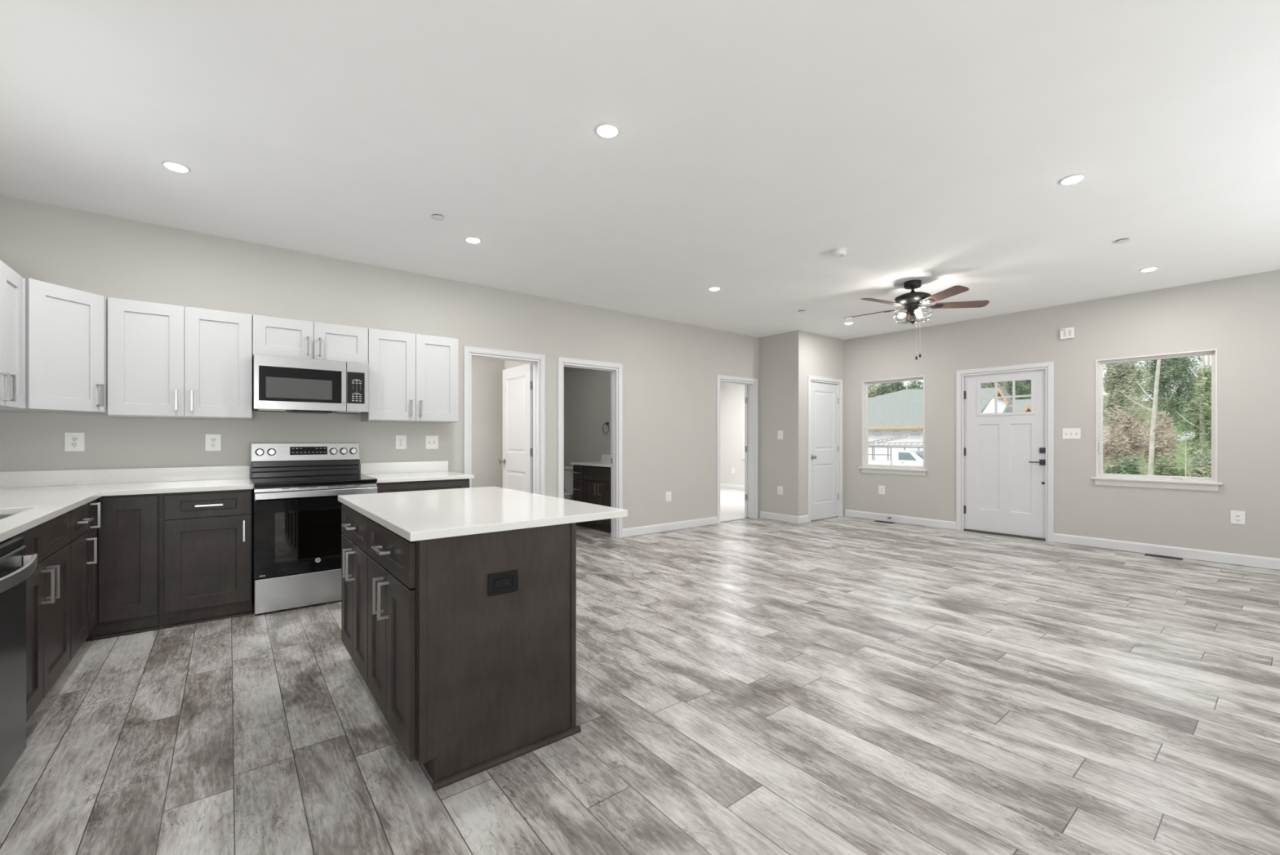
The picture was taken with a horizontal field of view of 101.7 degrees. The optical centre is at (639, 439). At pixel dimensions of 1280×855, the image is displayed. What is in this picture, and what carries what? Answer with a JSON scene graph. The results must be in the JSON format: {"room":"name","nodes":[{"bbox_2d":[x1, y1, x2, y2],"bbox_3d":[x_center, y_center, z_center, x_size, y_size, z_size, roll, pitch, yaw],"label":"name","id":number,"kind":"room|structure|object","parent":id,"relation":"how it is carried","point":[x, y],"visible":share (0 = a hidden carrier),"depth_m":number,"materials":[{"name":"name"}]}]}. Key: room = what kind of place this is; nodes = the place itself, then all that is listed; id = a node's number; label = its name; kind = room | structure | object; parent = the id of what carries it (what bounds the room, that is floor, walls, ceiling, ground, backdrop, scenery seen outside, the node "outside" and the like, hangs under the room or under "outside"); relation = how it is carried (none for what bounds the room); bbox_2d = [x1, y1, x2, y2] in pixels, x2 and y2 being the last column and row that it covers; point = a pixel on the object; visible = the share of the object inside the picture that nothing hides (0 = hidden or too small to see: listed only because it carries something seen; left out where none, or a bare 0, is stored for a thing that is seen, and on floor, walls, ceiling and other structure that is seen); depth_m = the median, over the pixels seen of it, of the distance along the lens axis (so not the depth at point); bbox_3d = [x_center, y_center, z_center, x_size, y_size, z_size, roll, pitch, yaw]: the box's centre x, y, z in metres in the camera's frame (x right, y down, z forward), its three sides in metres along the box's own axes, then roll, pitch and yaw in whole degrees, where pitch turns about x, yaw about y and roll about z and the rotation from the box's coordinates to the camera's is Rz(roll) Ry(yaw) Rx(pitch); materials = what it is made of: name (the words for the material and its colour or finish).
{"room":"open-plan kitchen","nodes":[
{"label":"open-plan kitchen","id":0,"kind":"room"},
{"bbox_2d":[0,195,759,537],"bbox_3d":[-0.770,-0.178,5.983,8.871,2.743,0.120,0,0,-38],"label":"wall","id":1,"kind":"structure","parent":0,"point":[671,369],"depth_m":4.57,"materials":[{"name":"beige paint"}]},
{"bbox_2d":[0,277,107,413],"bbox_3d":[-3.704,-0.549,3.201,0.609,0.746,0.607,0,0,-38],"label":"upper cabinet","id":2,"kind":"object","parent":1,"relation":"attached to","point":[64,330],"visible":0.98,"depth_m":3.15,"materials":[{"name":"white paint"}]},
{"bbox_2d":[64,432,84,451],"bbox_3d":[-3.804,0.017,3.508,0.091,0.125,0.008,0,0,-38],"label":"wall outlet","id":3,"kind":"object","parent":1,"relation":"attached to","point":[73,442],"visible":1,"depth_m":3.51,"materials":[{"name":"white plastic"}]},
{"bbox_2d":[0,465,249,487],"bbox_3d":[-3.594,0.255,3.666,1.361,0.101,0.020,0,0,-38],"label":"backsplash","id":4,"kind":"structure","parent":1,"relation":"attached to","point":[104,476],"depth_m":3.62,"materials":[{"name":"white stone"}]},
{"bbox_2d":[107,297,252,419],"bbox_3d":[-3.241,-0.537,3.720,0.754,0.769,0.364,0,0,-38],"label":"upper cabinet","id":5,"kind":"object","parent":1,"relation":"attached to","point":[165,361],"visible":1,"depth_m":3.58,"materials":[{"name":"white paint"}]},
{"bbox_2d":[205,434,221,450],"bbox_3d":[-3.238,0.024,3.955,0.091,0.125,0.008,0,0,-38],"label":"wall outlet","id":6,"kind":"object","parent":1,"relation":"attached to","point":[213,442],"visible":1,"depth_m":3.95,"materials":[{"name":"white plastic"}]},
{"bbox_2d":[252,314,368,363],"bbox_3d":[-2.642,-0.770,4.192,0.769,0.302,0.364,0,0,-38],"label":"upper cabinet","id":7,"kind":"object","parent":1,"relation":"attached to","point":[271,335],"visible":0.91,"depth_m":4.05,"materials":[{"name":"white paint"}]},
{"bbox_2d":[252,354,368,413],"bbox_3d":[-2.625,-0.414,4.164,0.752,0.408,0.419,0,0,-38],"label":"microwave","id":8,"kind":"object","parent":7,"relation":"attached to","point":[291,384],"visible":1,"depth_m":4.00,"materials":[{"name":"metal"}]},
{"bbox_2d":[395,435,406,448],"bbox_3d":[-2.191,0.026,4.780,0.091,0.125,0.008,0,0,-38],"label":"wall outlet","id":9,"kind":"object","parent":1,"relation":"attached to","point":[401,440],"visible":1,"depth_m":4.78,"materials":[{"name":"white plastic"}]},
{"bbox_2d":[360,460,448,474],"bbox_3d":[-2.153,0.256,4.802,0.755,0.099,0.020,0,0,-38],"label":"backsplash","id":10,"kind":"structure","parent":1,"relation":"attached to","point":[442,465],"depth_m":4.77,"materials":[{"name":"white stone"}]},
{"bbox_2d":[360,328,458,422],"bbox_3d":[-2.045,-0.539,4.663,0.747,0.766,0.364,0,0,-38],"label":"upper cabinet","id":11,"kind":"object","parent":1,"relation":"attached to","point":[413,377],"visible":0.99,"depth_m":4.54,"materials":[{"name":"white paint"}]},
{"bbox_2d":[425,435,438,448],"bbox_3d":[-1.973,0.028,4.947,0.116,0.125,0.017,0,0,-38],"label":"light switch","id":12,"kind":"object","parent":1,"relation":"attached to","point":[431,442],"visible":1,"depth_m":4.95,"materials":[{"name":"white plastic"}]},
{"bbox_2d":[463,346,545,495],"bbox_3d":[-1.423,0.137,5.457,0.887,2.113,0.136,0,0,-38],"label":"trim","id":13,"kind":"structure","parent":1,"relation":"attached to","point":[467,355],"depth_m":5.59,"materials":[{"name":"white paint"}]},
{"bbox_2d":[557,356,622,537],"bbox_3d":[-0.600,0.139,6.107,0.884,2.109,0.136,0,0,-38],"label":"trim","id":14,"kind":"structure","parent":1,"relation":"attached to","point":[616,374],"depth_m":6.29,"materials":[{"name":"white paint"}]},
{"bbox_2d":[622,515,717,537],"bbox_3d":[0.434,1.139,6.848,1.658,0.102,0.013,0,0,-38],"label":"baseboard","id":15,"kind":"structure","parent":1,"relation":"attached to","point":[636,531],"depth_m":6.79,"materials":[{"name":"white paint"}]},
{"bbox_2d":[716,374,757,524],"bbox_3d":[1.396,0.139,7.681,0.884,2.109,0.136,0,0,-38],"label":"trim","id":16,"kind":"structure","parent":1,"relation":"attached to","point":[750,384],"depth_m":7.87,"materials":[{"name":"white paint"}]},
{"bbox_2d":[744,384,747,516],"bbox_3d":[1.731,0.172,8.297,0.169,2.020,0.731,0,0,19],"label":"door","id":17,"kind":"structure","parent":1,"relation":"in","point":[745,385],"depth_m":7.96,"materials":[{"name":"white paint"}]},
{"bbox_2d":[471,356,504,487],"bbox_3d":[-2.920,-0.178,5.657,3.020,2.743,0.100,0,0,-38],"label":"wall","id":18,"kind":"structure","parent":0,"point":[486,375],"depth_m":6.41,"materials":[{"name":"beige paint"}]},
{"bbox_2d":[504,360,528,369],"bbox_3d":[-1.779,-0.178,6.706,0.070,2.743,2.265,0,0,-38],"label":"wall","id":19,"kind":"structure","parent":0,"point":[508,364],"depth_m":6.37,"materials":[{"name":"beige paint"}]},
{"bbox_2d":[498,363,533,493],"bbox_3d":[-1.421,0.172,6.029,0.169,2.020,0.741,0,0,-38],"label":"door","id":20,"kind":"structure","parent":19,"relation":"in","point":[517,381],"depth_m":5.96,"materials":[{"name":"white paint"}]},
{"bbox_2d":[564,366,564,491],"bbox_3d":[-1.798,-0.178,8.070,1.590,2.743,0.100,0,0,-38],"label":"wall","id":21,"kind":"structure","parent":0,"point":[564,366],"depth_m":8.46,"materials":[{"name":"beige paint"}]},
{"bbox_2d":[564,366,610,466],"bbox_3d":[-0.511,-0.178,7.642,0.100,2.743,2.165,0,0,-38],"label":"wall","id":22,"kind":"structure","parent":0,"point":[587,391],"depth_m":7.95,"materials":[{"name":"beige paint"}]},
{"bbox_2d":[600,453,610,462],"bbox_3d":[-0.228,0.270,7.183,0.020,0.102,1.063,0,0,-38],"label":"backsplash","id":23,"kind":"structure","parent":22,"relation":"attached to","point":[603,457],"depth_m":7.49,"materials":[{"name":"white stone"}]},
{"bbox_2d":[0,0,1279,339],"bbox_3d":[1.585,-1.589,3.119,9.021,0.080,7.535,0,0,-38],"label":"ceiling","id":24,"kind":"structure","parent":0,"point":[932,142],"depth_m":2.68,"materials":[{"name":"paint"}]},
{"bbox_2d":[161,160,191,173],"bbox_3d":[-2.633,-1.540,2.960,0.124,0.018,0.124,0,0,-38],"label":"recessed light","id":25,"kind":"object","parent":24,"relation":"in","point":[176,166],"visible":1,"depth_m":2.94,"materials":[{"name":"white paint"}]},
{"bbox_2d":[431,213,444,220],"bbox_3d":[-1.403,-1.542,3.624,0.084,0.013,0.084,0,0,-38],"label":"sprinkler cover","id":26,"kind":"object","parent":24,"relation":"attached to","point":[438,217],"visible":1,"depth_m":3.61,"materials":[{"name":"white paint"}]},
{"bbox_2d":[464,236,481,243],"bbox_3d":[-1.295,-1.540,4.044,0.124,0.018,0.124,0,0,-38],"label":"recessed light","id":27,"kind":"object","parent":24,"relation":"in","point":[470,239],"visible":1,"depth_m":4.02,"materials":[{"name":"white plastic"}]},
{"bbox_2d":[595,122,619,137],"bbox_3d":[-0.163,-1.540,2.613,0.124,0.018,0.124,0,0,-38],"label":"recessed light","id":28,"kind":"object","parent":24,"relation":"in","point":[606,130],"visible":1,"depth_m":2.59,"materials":[{"name":"white plastic"}]},
{"bbox_2d":[831,247,846,257],"bbox_3d":[1.630,-1.524,4.272,0.120,0.050,0.120,0,0,-38],"label":"smoke detector","id":29,"kind":"object","parent":24,"relation":"attached to","point":[841,251],"visible":1,"depth_m":4.24,"materials":[{"name":"white plastic"}]},
{"bbox_2d":[844,280,989,359],"bbox_3d":[2.651,-1.166,5.153,1.294,0.766,1.272,0,0,-38],"label":"ceiling fan","id":30,"kind":"object","parent":24,"relation":"hanging from","point":[912,301],"visible":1,"depth_m":5.05,"materials":[{"name":"brown wood"}]},
{"bbox_2d":[1058,173,1085,184],"bbox_3d":[2.574,-1.540,3.103,0.124,0.018,0.124,0,0,-38],"label":"recessed light","id":31,"kind":"object","parent":24,"relation":"in","point":[1073,179],"visible":1,"depth_m":3.08,"materials":[{"name":"white plastic"}]},
{"bbox_2d":[1139,266,1158,271],"bbox_3d":[4.627,-1.540,4.741,0.124,0.018,0.124,0,0,-38],"label":"recessed light","id":32,"kind":"object","parent":24,"relation":"in","point":[1149,268],"visible":1,"depth_m":4.72,"materials":[{"name":"white plastic"}]},
{"bbox_2d":[0,487,1279,854],"bbox_3d":[1.058,1.219,5.292,10.885,0.050,11.600,0,0,-38],"label":"floor","id":33,"kind":"structure","parent":0,"point":[844,685],"depth_m":2.20,"materials":[{"name":"grey wood"}]},
{"bbox_2d":[0,537,37,786],"bbox_3d":[-2.196,0.767,1.427,0.678,0.850,0.610,0,0,-38],"label":"dishwasher","id":34,"kind":"object","parent":33,"relation":"on","point":[15,566],"visible":0.98,"depth_m":1.71,"materials":[{"name":"black metal"}]},
{"bbox_2d":[9,511,70,722],"bbox_3d":[-2.728,0.765,2.018,0.640,0.856,0.958,0,0,-38],"label":"base cabinet","id":35,"kind":"object","parent":33,"relation":"on","point":[48,587],"visible":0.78,"depth_m":2.22,"materials":[{"name":"brown wood"}]},
{"bbox_2d":[68,502,97,660],"bbox_3d":[-3.152,0.765,2.557,0.640,0.856,0.405,0,0,-38],"label":"base cabinet","id":36,"kind":"object","parent":33,"relation":"on","point":[79,519],"visible":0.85,"depth_m":2.73,"materials":[{"name":"brown wood"}]},
{"bbox_2d":[84,493,159,640],"bbox_3d":[-3.483,0.765,3.159,0.865,0.856,0.946,0,0,-38],"label":"base cabinet","id":37,"kind":"object","parent":33,"relation":"on","point":[123,584],"visible":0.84,"depth_m":3.17,"materials":[{"name":"brown wood"}]},
{"bbox_2d":[0,465,253,542],"bbox_3d":[-2.558,0.270,2.353,1.364,0.131,3.364,0,0,-38],"label":"countertop","id":38,"kind":"structure","parent":37,"relation":"on","point":[34,498],"depth_m":3.35,"materials":[{"name":"white stone"}]},
{"bbox_2d":[159,488,252,629],"bbox_3d":[-3.025,0.765,3.658,0.468,0.856,0.730,0,0,-38],"label":"base cabinet","id":39,"kind":"object","parent":33,"relation":"on","point":[206,537],"visible":0.98,"depth_m":3.40,"materials":[{"name":"brown wood"}]},
{"bbox_2d":[250,442,377,613],"bbox_3d":[-2.524,0.612,4.027,0.761,1.162,0.771,0,0,-38],"label":"range","id":40,"kind":"object","parent":33,"relation":"on","point":[296,521],"visible":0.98,"depth_m":3.73,"materials":[{"name":"metal"}]},
{"bbox_2d":[250,474,377,487],"bbox_3d":[-2.518,0.314,4.017,0.758,0.026,0.694,0,0,-38],"label":"cooktop","id":41,"kind":"object","parent":40,"relation":"in","point":[260,480],"depth_m":3.90,"materials":[{"name":"glass"}]},
{"bbox_2d":[253,486,377,578],"bbox_3d":[-2.310,0.653,3.753,0.752,0.582,0.074,0,0,-38],"label":"oven","id":42,"kind":"object","parent":40,"relation":"in","point":[295,537],"depth_m":3.67,"materials":[{"name":"black glass"}]},
{"bbox_2d":[341,503,370,685],"bbox_3d":[-1.194,0.765,2.742,0.640,0.856,0.686,0,0,-38],"label":"base cabinet","id":43,"kind":"object","parent":33,"relation":"on","point":[354,525],"visible":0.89,"depth_m":2.51,"materials":[{"name":"brown wood"}]},
{"bbox_2d":[375,478,469,493],"bbox_3d":[-1.948,0.765,4.507,0.735,0.856,0.730,0,0,-38],"label":"base cabinet","id":44,"kind":"object","parent":33,"relation":"on","point":[394,486],"visible":0.06,"depth_m":4.24,"materials":[{"name":"brown wood"}]},
{"bbox_2d":[360,460,474,482],"bbox_3d":[-1.947,0.271,4.532,0.768,0.129,0.699,0,0,-38],"label":"countertop","id":45,"kind":"structure","parent":44,"relation":"on","point":[384,472],"depth_m":4.63,"materials":[{"name":"white stone"}]},
{"bbox_2d":[368,519,581,791],"bbox_3d":[-0.736,0.765,2.202,0.690,0.856,0.726,0,0,-38],"label":"base cabinet","id":46,"kind":"object","parent":33,"relation":"on","point":[393,559],"depth_m":1.92,"materials":[{"name":"brown wood"}]},
{"bbox_2d":[337,486,627,541],"bbox_3d":[-0.854,0.321,2.560,0.894,0.030,1.452,0,0,-38],"label":"countertop","id":47,"kind":"structure","parent":46,"relation":"on","point":[426,514],"depth_m":2.26,"materials":[{"name":"white stone"}]},
{"bbox_2d":[488,569,518,595],"bbox_3d":[-0.508,0.533,1.938,0.118,0.080,0.007,0,0,-38],"label":"island outlet","id":48,"kind":"object","parent":46,"relation":"attached to","point":[504,582],"visible":1,"depth_m":1.94,"materials":[{"name":"black plastic"}]},
{"bbox_2d":[494,577,503,588],"bbox_3d":[-0.522,0.533,1.928,0.034,0.033,0.004,0,0,-38],"label":"receptacle","id":49,"kind":"object","parent":48,"relation":"attached to","point":[499,583],"depth_m":1.93,"materials":[{"name":"black plastic"}]},
{"bbox_2d":[503,576,511,586],"bbox_3d":[-0.495,0.533,1.949,0.034,0.033,0.004,0,0,-38],"label":"receptacle","id":50,"kind":"object","parent":48,"relation":"attached to","point":[507,580],"depth_m":1.95,"materials":[{"name":"black plastic"}]},
{"bbox_2d":[564,466,573,500],"bbox_3d":[-1.073,0.801,7.712,0.684,0.784,0.500,0,0,-38],"label":"toilet","id":51,"kind":"object","parent":33,"relation":"on","point":[568,470],"visible":0.16,"depth_m":7.75,"materials":[{"name":"ceramic"}]},
{"bbox_2d":[570,453,610,532],"bbox_3d":[-0.436,0.706,7.020,0.548,0.974,1.065,0,0,-38],"label":"bathroom vanity","id":52,"kind":"object","parent":33,"relation":"on","point":[591,484],"depth_m":6.91,"materials":[{"name":"brown wood"}]},
{"bbox_2d":[1144,553,1182,559],"bbox_3d":[5.311,1.192,5.289,0.100,0.004,0.270,0,0,-38],"label":"floor vent","id":53,"kind":"object","parent":33,"relation":"in","point":[1146,554],"visible":1,"depth_m":5.28,"materials":[{"name":"brown metal"}]},
{"bbox_2d":[720,382,744,489],"bbox_3d":[3.015,-0.178,11.696,0.120,2.743,4.165,0,0,-38],"label":"wall","id":54,"kind":"structure","parent":0,"point":[731,395],"depth_m":12.61,"materials":[{"name":"paint"}]},
{"bbox_2d":[720,483,744,489],"bbox_3d":[2.969,1.139,11.647,0.013,0.102,3.985,0,0,-38],"label":"baseboard","id":55,"kind":"structure","parent":54,"relation":"attached to","point":[722,485],"depth_m":12.57,"materials":[{"name":"white paint"}]},
{"bbox_2d":[759,329,802,523],"bbox_3d":[2.069,-0.178,7.696,0.100,2.743,0.705,0,0,-38],"label":"wall","id":56,"kind":"structure","parent":0,"point":[780,355],"depth_m":7.63,"materials":[{"name":"beige paint"}]},
{"bbox_2d":[759,511,799,523],"bbox_3d":[2.035,1.139,7.648,0.013,0.102,0.698,0,0,-38],"label":"baseboard","id":57,"kind":"structure","parent":56,"relation":"attached to","point":[780,517],"depth_m":7.63,"materials":[{"name":"white paint"}]},
{"bbox_2d":[802,330,844,515],"bbox_3d":[2.785,-0.178,7.875,1.246,2.743,0.100,0,0,-38],"label":"wall","id":58,"kind":"structure","parent":0,"point":[823,356],"depth_m":7.68,"materials":[{"name":"beige paint"}]},
{"bbox_2d":[799,515,808,523],"bbox_3d":[2.337,1.139,7.451,0.218,0.102,0.013,0,0,-38],"label":"baseboard","id":59,"kind":"structure","parent":58,"relation":"attached to","point":[803,518],"depth_m":7.44,"materials":[{"name":"white paint"}]},
{"bbox_2d":[810,382,838,519],"bbox_3d":[2.759,0.171,7.833,0.758,2.022,0.169,0,0,-38],"label":"door","id":60,"kind":"structure","parent":58,"relation":"in","point":[824,397],"depth_m":7.81,"materials":[{"name":"white paint"}]},
{"bbox_2d":[807,375,842,522],"bbox_3d":[2.747,0.135,7.836,0.902,2.118,0.116,0,0,-38],"label":"trim","id":61,"kind":"structure","parent":58,"relation":"attached to","point":[810,378],"depth_m":7.90,"materials":[{"name":"white paint"}]},
{"bbox_2d":[844,269,1279,569],"bbox_3d":[5.323,-0.178,5.541,0.150,2.743,6.710,0,0,-38],"label":"wall","id":62,"kind":"structure","parent":0,"point":[1238,317],"depth_m":5.71,"materials":[{"name":"beige paint"}]},
{"bbox_2d":[858,375,927,475],"bbox_3d":[3.677,-0.186,7.568,0.165,1.385,0.976,0,0,-38],"label":"window","id":63,"kind":"structure","parent":62,"relation":"in","point":[866,467],"depth_m":7.69,"materials":[{"name":"white plastic"}]},
{"bbox_2d":[844,509,955,529],"bbox_3d":[3.681,1.139,7.492,0.013,0.102,1.583,0,0,-38],"label":"baseboard","id":64,"kind":"structure","parent":62,"relation":"attached to","point":[877,516],"depth_m":7.41,"materials":[{"name":"white paint"}]},
{"bbox_2d":[963,528,1045,540],"bbox_3d":[4.548,1.184,6.512,0.125,0.020,0.874,0,0,-38],"label":"door threshold","id":65,"kind":"structure","parent":62,"relation":"attached to","point":[965,529],"depth_m":6.44,"materials":[{"name":"metal"}]},
{"bbox_2d":[964,368,1045,537],"bbox_3d":[4.517,0.166,6.490,0.114,2.005,0.881,0,0,-38],"label":"door","id":66,"kind":"structure","parent":62,"relation":"in","point":[1005,452],"depth_m":6.47,"materials":[{"name":"white paint"}]},
{"bbox_2d":[955,361,1053,542],"bbox_3d":[4.548,0.144,6.511,0.166,2.100,1.030,0,0,-38],"label":"trim","id":67,"kind":"structure","parent":62,"relation":"attached to","point":[1050,364],"depth_m":6.49,"materials":[{"name":"white paint"}]},
{"bbox_2d":[1060,326,1074,339],"bbox_3d":[4.880,-1.211,5.955,0.033,0.122,0.124,0,0,-38],"label":"door chime","id":68,"kind":"object","parent":62,"relation":"attached to","point":[1068,332],"visible":1,"depth_m":5.94,"materials":[{"name":"white plastic"}]},
{"bbox_2d":[1062,427,1080,439],"bbox_3d":[4.908,-0.065,5.933,0.017,0.125,0.162,0,0,-38],"label":"light switch","id":69,"kind":"object","parent":62,"relation":"attached to","point":[1068,433],"visible":1,"depth_m":5.93,"materials":[{"name":"white plastic"}]},
{"bbox_2d":[1090,348,1222,491],"bbox_3d":[5.356,-0.186,5.439,0.165,1.385,0.976,0,0,-38],"label":"window","id":70,"kind":"structure","parent":62,"relation":"in","point":[1163,482],"depth_m":5.40,"materials":[{"name":"white plastic"}]},
{"bbox_2d":[1053,533,1279,569],"bbox_3d":[6.042,1.139,4.498,0.013,0.102,3.982,0,0,-38],"label":"baseboard","id":71,"kind":"structure","parent":62,"relation":"attached to","point":[1173,551],"depth_m":5.29,"materials":[{"name":"white paint"}]},
{"bbox_2d":[1230,510,1244,524],"bbox_3d":[5.683,0.742,4.956,0.008,0.125,0.091,0,0,-38],"label":"wall outlet","id":72,"kind":"object","parent":62,"relation":"attached to","point":[1236,517],"visible":1,"depth_m":4.96,"materials":[{"name":"white plastic"}]},
{"bbox_3d":[-1.881,-0.178,0.310,0.100,2.743,7.415,0,0,-38],"label":"wall","id":73,"kind":"structure","parent":0,"visible":0},
{"bbox_2d":[0,259,22,409],"bbox_3d":[-3.397,-0.545,2.603,0.350,0.753,0.695,0,0,-38],"label":"upper cabinet","id":74,"kind":"object","parent":73,"relation":"attached to","point":[11,282],"visible":1,"depth_m":2.81,"materials":[{"name":"white paint"}]},
{"label":"outside","id":75,"kind":"structure","parent":0,"visible":0},
{"bbox_2d":[1102,400,1198,475],"bbox_3d":[51.719,-1.156,13.465,82.100,7.300,77.100,0,0,-38],"label":"lawn","id":76,"kind":"structure","parent":75,"point":[1180,456],"depth_m":40.29,"materials":[{"name":"green plant"}]},
{"bbox_2d":[1104,453,1144,474],"bbox_3d":[12.153,1.109,13.065,1.062,1.491,0.847,0,0,-38],"label":"bush","id":77,"kind":"object","parent":76,"relation":"on","point":[1126,467],"visible":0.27,"depth_m":12.88,"materials":[{"name":"green plant"}]},
{"bbox_2d":[1102,404,1149,471],"bbox_3d":[15.035,0.718,16.390,1.657,3.651,1.441,0,0,-38],"label":"shrub","id":78,"kind":"object","parent":76,"relation":"on","point":[1124,446],"visible":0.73,"depth_m":16.19,"materials":[{"name":"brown plant"}]},
{"bbox_2d":[1102,377,1151,471],"bbox_3d":[27.127,-1.456,29.340,2.845,8.000,2.636,0,0,-38],"label":"tree","id":79,"kind":"object","parent":76,"relation":"on","point":[1144,403],"visible":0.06,"depth_m":29.19,"materials":[{"name":"green plant"}]},
{"bbox_2d":[1102,360,1154,438],"bbox_3d":[20.755,-0.842,22.373,1.695,6.770,1.982,0,0,-14],"label":"tree","id":80,"kind":"object","parent":76,"relation":"on","point":[1117,376],"visible":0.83,"depth_m":22.10,"materials":[{"name":"green plant"}]},
{"bbox_2d":[1118,359,1164,475],"bbox_3d":[9.905,-0.230,10.105,0.808,4.799,0.947,0,0,-38],"label":"tree","id":81,"kind":"object","parent":76,"relation":"on","point":[1153,427],"visible":0.42,"depth_m":10.03,"materials":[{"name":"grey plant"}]},
{"bbox_2d":[1138,409,1181,474],"bbox_3d":[17.457,0.781,17.554,1.510,3.525,1.064,0,0,-38],"label":"shrub","id":82,"kind":"object","parent":76,"relation":"on","point":[1162,443],"visible":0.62,"depth_m":17.39,"materials":[{"name":"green plant"}]},
{"bbox_2d":[1146,453,1189,476],"bbox_3d":[13.018,1.145,12.879,1.133,1.662,0.792,0,0,-38],"label":"bush","id":83,"kind":"object","parent":76,"relation":"on","point":[1162,468],"visible":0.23,"depth_m":12.75,"materials":[{"name":"green plant"}]},
{"bbox_2d":[1133,355,1205,466],"bbox_3d":[25.725,-1.370,25.567,2.160,7.827,2.776,0,0,-14],"label":"tree","id":84,"kind":"object","parent":76,"relation":"on","point":[1176,363],"visible":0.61,"depth_m":25.06,"materials":[{"name":"green plant"}]},
{"bbox_2d":[1173,431,1195,475],"bbox_3d":[11.741,1.071,11.244,0.268,2.525,0.355,0,0,-38],"label":"sapling","id":85,"kind":"object","parent":76,"relation":"on","point":[1183,437],"visible":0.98,"depth_m":11.23,"materials":[{"name":"green plant"}]},
{"bbox_2d":[1170,355,1211,461],"bbox_3d":[31.904,-1.479,29.235,3.117,8.046,3.036,0,0,-38],"label":"tree","id":86,"kind":"object","parent":76,"relation":"on","point":[1183,428],"visible":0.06,"depth_m":29.45,"materials":[{"name":"green plant"}]},
{"bbox_2d":[1175,355,1211,462],"bbox_3d":[20.410,-0.456,18.879,1.488,6.000,1.855,0,0,28],"label":"tree","id":87,"kind":"object","parent":76,"relation":"on","point":[1201,420],"visible":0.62,"depth_m":18.72,"materials":[{"name":"green plant"}]},
{"bbox_2d":[1187,449,1211,477],"bbox_3d":[14.004,1.129,12.914,1.056,1.746,0.863,0,0,-38],"label":"bush","id":88,"kind":"object","parent":76,"relation":"on","point":[1203,468],"visible":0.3,"depth_m":12.87,"materials":[{"name":"green plant"}]},
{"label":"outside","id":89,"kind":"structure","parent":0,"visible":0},
{"bbox_3d":[10.110,2.119,66.234,82.100,0.750,88.499,0,0,-38],"label":"lot","id":90,"kind":"object","parent":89,"visible":0},
{"bbox_2d":[868,383,879,397],"bbox_3d":[30.160,-3.014,68.023,3.086,11.116,3.232,0,0,-1],"label":"tree","id":91,"kind":"object","parent":90,"relation":"on","point":[872,388],"visible":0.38,"depth_m":67.51,"materials":[{"name":"green plant"}]},
{"bbox_2d":[873,382,892,396],"bbox_3d":[29.065,-2.956,62.311,2.352,11.000,1.969,0,0,8],"label":"tree","id":92,"kind":"object","parent":90,"relation":"on","point":[882,388],"visible":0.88,"depth_m":62.00,"materials":[{"name":"green plant"}]},
{"bbox_2d":[868,445,923,466],"bbox_3d":[15.391,1.426,30.410,1.870,2.035,5.200,0,0,-38],"label":"pickup truck","id":93,"kind":"object","parent":90,"relation":"on","point":[900,457],"visible":0.27,"depth_m":29.68,"materials":[{"name":"white paint"}]},
{"bbox_2d":[868,433,911,444],"bbox_3d":[14.399,0.064,30.933,0.490,0.760,3.061,0,0,-38],"label":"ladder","id":94,"kind":"object","parent":93,"relation":"on","point":[905,435],"visible":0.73,"depth_m":30.58,"materials":[{"name":"metal"}]},
{"bbox_2d":[868,441,923,445],"bbox_3d":[15.181,0.274,31.072,0.490,0.261,3.601,0,0,-38],"label":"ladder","id":95,"kind":"object","parent":93,"relation":"on","point":[895,442],"visible":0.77,"depth_m":30.83,"materials":[{"name":"metal"}]},
{"bbox_2d":[886,381,906,393],"bbox_3d":[33.490,-3.456,68.041,2.524,12.000,2.658,0,0,9],"label":"tree","id":96,"kind":"object","parent":90,"relation":"on","point":[895,386],"visible":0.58,"depth_m":67.71,"materials":[{"name":"green plant"}]},
{"bbox_2d":[903,380,923,389],"bbox_3d":[37.150,-3.595,70.606,3.389,12.277,2.974,0,0,-10],"label":"tree","id":97,"kind":"object","parent":90,"relation":"on","point":[910,386],"visible":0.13,"depth_m":70.22,"materials":[{"name":"green plant"}]},
{"bbox_2d":[868,385,1012,459],"bbox_3d":[18.555,-0.751,42.806,9.050,6.490,22.750,0,0,-38],"label":"house","id":98,"kind":"structure","parent":90,"relation":"on","point":[898,413],"depth_m":39.87,"materials":[{"name":"grey"}]},
{"bbox_2d":[981,381,1008,394],"bbox_3d":[37.327,-2.716,57.281,4.325,10.518,4.686,0,0,3],"label":"tree","id":99,"kind":"object","parent":90,"relation":"on","point":[987,384],"visible":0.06,"depth_m":55.75,"materials":[{"name":"green plant"}]},
{"bbox_2d":[1000,380,1031,399],"bbox_3d":[42.382,-3.358,60.634,4.655,11.803,5.068,0,0,-31],"label":"tree","id":100,"kind":"object","parent":90,"relation":"on","point":[1019,386],"visible":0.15,"depth_m":59.49,"materials":[{"name":"green plant"}]},
{"bbox_2d":[1005,399,1031,412],"bbox_3d":[34.992,-0.536,45.420,10.800,6.060,5.600,0,0,-38],"label":"house","id":101,"kind":"structure","parent":90,"relation":"on","point":[1021,405],"depth_m":45.49,"materials":[{"name":"grey"}]},
{"bbox_2d":[1006,379,1031,399],"bbox_3d":[47.935,-4.599,64.542,4.719,14.285,5.496,0,0,-42],"label":"tree","id":102,"kind":"object","parent":90,"relation":"on","point":[1027,382],"visible":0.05,"depth_m":63.73,"materials":[{"name":"green plant"}]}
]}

